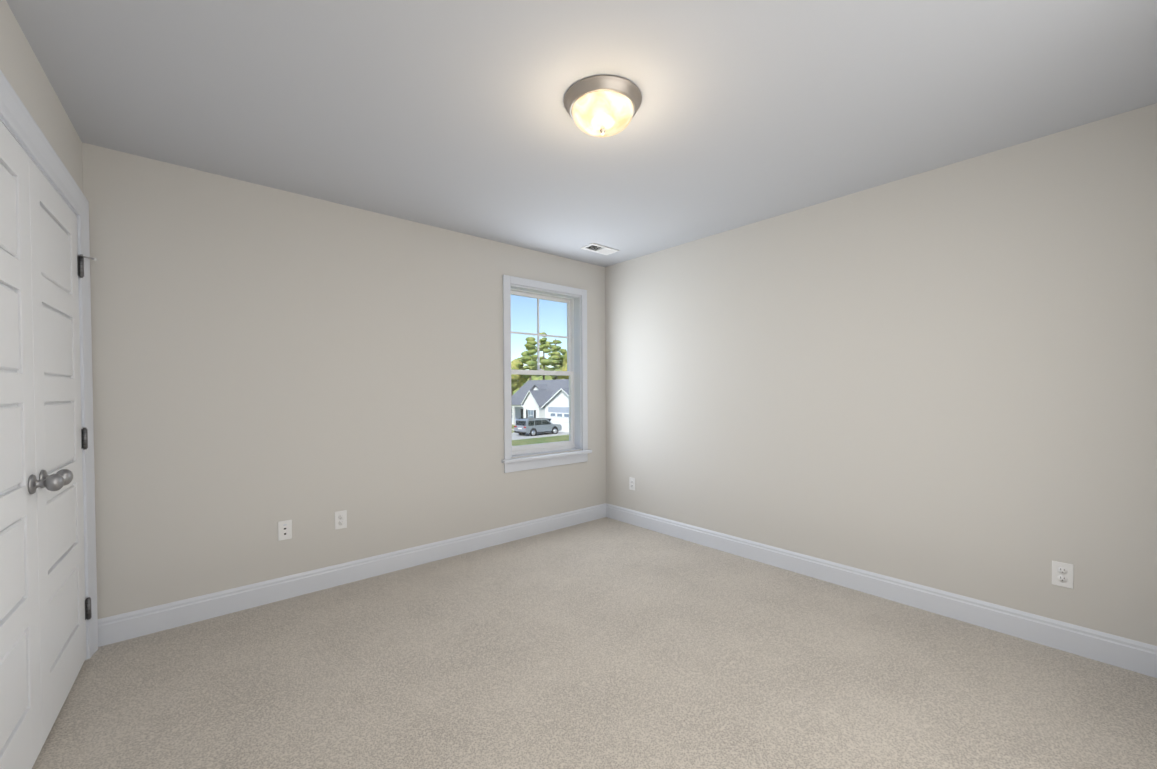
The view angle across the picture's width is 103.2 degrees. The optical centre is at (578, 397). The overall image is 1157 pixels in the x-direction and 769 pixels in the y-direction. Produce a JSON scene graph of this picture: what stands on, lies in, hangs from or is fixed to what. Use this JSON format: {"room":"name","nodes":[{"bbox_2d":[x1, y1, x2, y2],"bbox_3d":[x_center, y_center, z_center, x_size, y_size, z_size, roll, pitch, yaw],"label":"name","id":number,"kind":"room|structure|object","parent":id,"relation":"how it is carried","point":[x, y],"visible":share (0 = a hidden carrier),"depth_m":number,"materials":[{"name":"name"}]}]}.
{"room":"empty bedroom","nodes":[
{"label":"empty bedroom","id":0,"kind":"room"},
{"bbox_2d":[0,0,82,192],"bbox_3d":[-1.279,0.012,0.735,0.282,2.440,3.721,-1,1,-41],"label":"wall","id":1,"kind":"structure","parent":0,"point":[22,70],"depth_m":1.64,"materials":[{"name":"white paint"}]},
{"bbox_2d":[0,120,63,768],"bbox_3d":[-1.619,0.195,1.299,0.137,2.034,0.729,-1,1,-41],"label":"closet door","id":2,"kind":"structure","parent":1,"relation":"in","point":[20,711],"depth_m":1.44,"materials":[{"name":"white paint"}]},
{"bbox_2d":[0,70,97,659],"bbox_3d":[-1.895,0.146,1.540,0.208,2.155,1.595,-1,1,-41],"label":"trim","id":3,"kind":"structure","parent":1,"relation":"attached to","point":[19,123],"depth_m":2.12,"materials":[{"name":"white paint"}]},
{"bbox_2d":[29,157,96,746],"bbox_3d":[-2.076,0.189,1.865,0.124,2.034,0.723,-1,1,-41],"label":"closet door","id":4,"kind":"structure","parent":1,"relation":"in","point":[61,434],"depth_m":1.79,"materials":[{"name":"white paint"}]},
{"bbox_2d":[82,142,605,618],"bbox_3d":[-1.231,-0.026,3.306,4.056,2.440,0.160,-1,1,-41],"label":"wall","id":5,"kind":"structure","parent":0,"point":[265,360],"depth_m":2.75,"materials":[{"name":"white paint"}]},
{"bbox_2d":[278,520,291,540],"bbox_3d":[-1.759,0.794,2.749,0.070,0.114,0.006,-1,1,-41],"label":"outlet","id":6,"kind":"object","parent":5,"relation":"attached to","point":[284,530],"visible":1,"depth_m":2.75,"materials":[{"name":"white plastic"}]},
{"bbox_2d":[335,510,346,529],"bbox_3d":[-1.527,0.785,2.949,0.070,0.114,0.007,-1,1,-41],"label":"duplex electrical outlet","id":7,"kind":"object","parent":5,"relation":"attached to","point":[340,519],"visible":1,"depth_m":2.95,"materials":[{"name":"white plastic"}]},
{"bbox_2d":[98,503,606,646],"bbox_3d":[-1.042,1.126,3.366,3.484,0.132,0.015,-1,1,-41],"label":"baseboard","id":8,"kind":"structure","parent":5,"relation":"attached to","point":[131,625],"depth_m":2.83,"materials":[{"name":"white paint"}]},
{"bbox_2d":[501,275,591,472],"bbox_3d":[-0.305,-0.198,4.069,0.957,1.610,0.212,-1,1,-41],"label":"window unit","id":9,"kind":"structure","parent":5,"relation":"in","point":[575,299],"depth_m":4.14,"materials":[{"name":"white paint"}]},
{"bbox_2d":[6,0,1156,266],"bbox_3d":[-0.054,-1.292,1.914,4.056,0.120,3.766,-1,1,-41],"label":"ceiling","id":10,"kind":"structure","parent":0,"point":[450,114],"depth_m":1.86,"materials":[{"name":"grey paint"}]},
{"bbox_2d":[581,243,618,254],"bbox_3d":[0.182,-1.258,3.891,0.305,0.010,0.155,-1,1,-41],"label":"ceiling vent","id":11,"kind":"object","parent":10,"relation":"in","point":[597,248],"visible":1,"depth_m":3.88,"materials":[{"name":"white plastic"}]},
{"bbox_2d":[564,75,641,136],"bbox_3d":[0.101,-1.163,1.909,0.324,0.139,0.324,-1,1,-41],"label":"ceiling light","id":12,"kind":"object","parent":10,"relation":"attached to","point":[602,106],"visible":1,"depth_m":1.82,"materials":[{"name":"white glass"}]},
{"bbox_2d":[32,517,1156,768],"bbox_3d":[-0.040,1.268,1.953,4.056,0.120,3.766,-1,1,-41],"label":"floor","id":13,"kind":"structure","parent":0,"point":[604,643],"depth_m":1.95,"materials":[{"name":"carpet"}]},
{"bbox_2d":[605,103,1156,645],"bbox_3d":[1.492,-0.039,3.162,0.120,2.440,3.616,-1,1,-41],"label":"wall","id":14,"kind":"structure","parent":0,"point":[943,379],"depth_m":2.53,"materials":[{"name":"white paint"}]},
{"bbox_2d":[629,477,634,489],"bbox_3d":[0.496,0.795,4.238,0.007,0.114,0.070,-1,1,-41],"label":"electrical outlet","id":15,"kind":"object","parent":14,"relation":"attached to","point":[631,483],"visible":1,"depth_m":4.24,"materials":[{"name":"white plastic"}]},
{"bbox_2d":[606,503,1156,677],"bbox_3d":[1.413,1.115,3.175,0.015,0.132,3.481,-1,1,-41],"label":"baseboard","id":16,"kind":"structure","parent":14,"relation":"attached to","point":[1125,653],"depth_m":2.53,"materials":[{"name":"white paint"}]},
{"bbox_2d":[1052,561,1073,588],"bbox_3d":[2.285,0.835,2.166,0.007,0.114,0.070,-1,1,-41],"label":"electrical outlet","id":17,"kind":"object","parent":14,"relation":"attached to","point":[1062,574],"visible":1,"depth_m":2.16,"materials":[{"name":"white plastic"}]},
{"label":"outside","id":18,"kind":"structure","parent":0,"visible":0},
{"bbox_2d":[512,425,568,445],"bbox_3d":[-79.817,2.911,168.566,600.000,0.300,480.000,-1,1,-41],"label":"ground","id":19,"kind":"structure","parent":18,"point":[538,440],"depth_m":44.94,"materials":[{"name":"green plant"}]},
{"bbox_2d":[511,360,526,395],"bbox_3d":[-12.965,-1.752,86.971,6.135,10.720,7.373,-1,1,-41],"label":"tree","id":20,"kind":"object","parent":19,"relation":"on","point":[515,382],"depth_m":85.19,"materials":[{"name":"green plant"}]},
{"bbox_2d":[518,337,541,379],"bbox_3d":[-8.818,-3.793,84.197,5.953,14.839,5.624,-1,1,-41],"label":"tree","id":21,"kind":"object","parent":19,"relation":"on","point":[530,346],"depth_m":83.47,"materials":[{"name":"green plant"}]},
{"bbox_2d":[513,365,553,393],"bbox_3d":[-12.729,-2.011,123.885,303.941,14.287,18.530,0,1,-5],"label":"tree","id":22,"kind":"object","parent":19,"relation":"on","point":[534,378],"depth_m":122.24,"materials":[{"name":"green plant"}]},
{"bbox_2d":[511,379,568,431],"bbox_3d":[-2.024,0.644,64.197,21.530,6.631,14.330,1,1,45],"label":"house","id":23,"kind":"structure","parent":19,"relation":"on","point":[555,394],"depth_m":63.20,"materials":[{"name":"white paint"}]},
{"bbox_2d":[512,429,568,439],"bbox_3d":[-10.999,4.219,43.773,28.266,0.050,180.148,-1,1,-41],"label":"paving","id":24,"kind":"object","parent":19,"relation":"on","point":[540,435],"depth_m":49.50,"materials":[{"name":"grey concrete"}]},
{"bbox_2d":[514,418,561,435],"bbox_3d":[-4.438,3.186,50.708,5.345,1.922,2.466,-1,1,-41],"label":"suv","id":25,"kind":"object","parent":24,"relation":"on","point":[537,426],"depth_m":49.36,"materials":[{"name":"grey paint"}]},
{"bbox_2d":[525,332,561,379],"bbox_3d":[-5.660,-3.902,80.573,6.036,15.130,6.523,-1,1,-41],"label":"tree","id":26,"kind":"object","parent":19,"relation":"on","point":[544,350],"depth_m":79.95,"materials":[{"name":"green plant"}]},
{"bbox_2d":[542,339,563,378],"bbox_3d":[-4.536,-3.900,88.389,6.742,14.880,5.497,-1,1,-41],"label":"tree","id":27,"kind":"object","parent":19,"relation":"on","point":[559,357],"depth_m":87.68,"materials":[{"name":"green plant"}]},
{"bbox_2d":[551,349,566,379],"bbox_3d":[-2.840,-3.227,93.006,5.418,13.378,4.902,-1,1,-41],"label":"tree","id":28,"kind":"object","parent":19,"relation":"on","point":[563,352],"depth_m":92.17,"materials":[{"name":"green plant"}]},
{"bbox_2d":[556,352,568,378],"bbox_3d":[-0.330,-3.050,86.896,7.164,13.179,7.920,-1,1,-41],"label":"tree","id":29,"kind":"object","parent":19,"relation":"on","point":[564,367],"depth_m":84.94,"materials":[{"name":"green plant"}]}
]}

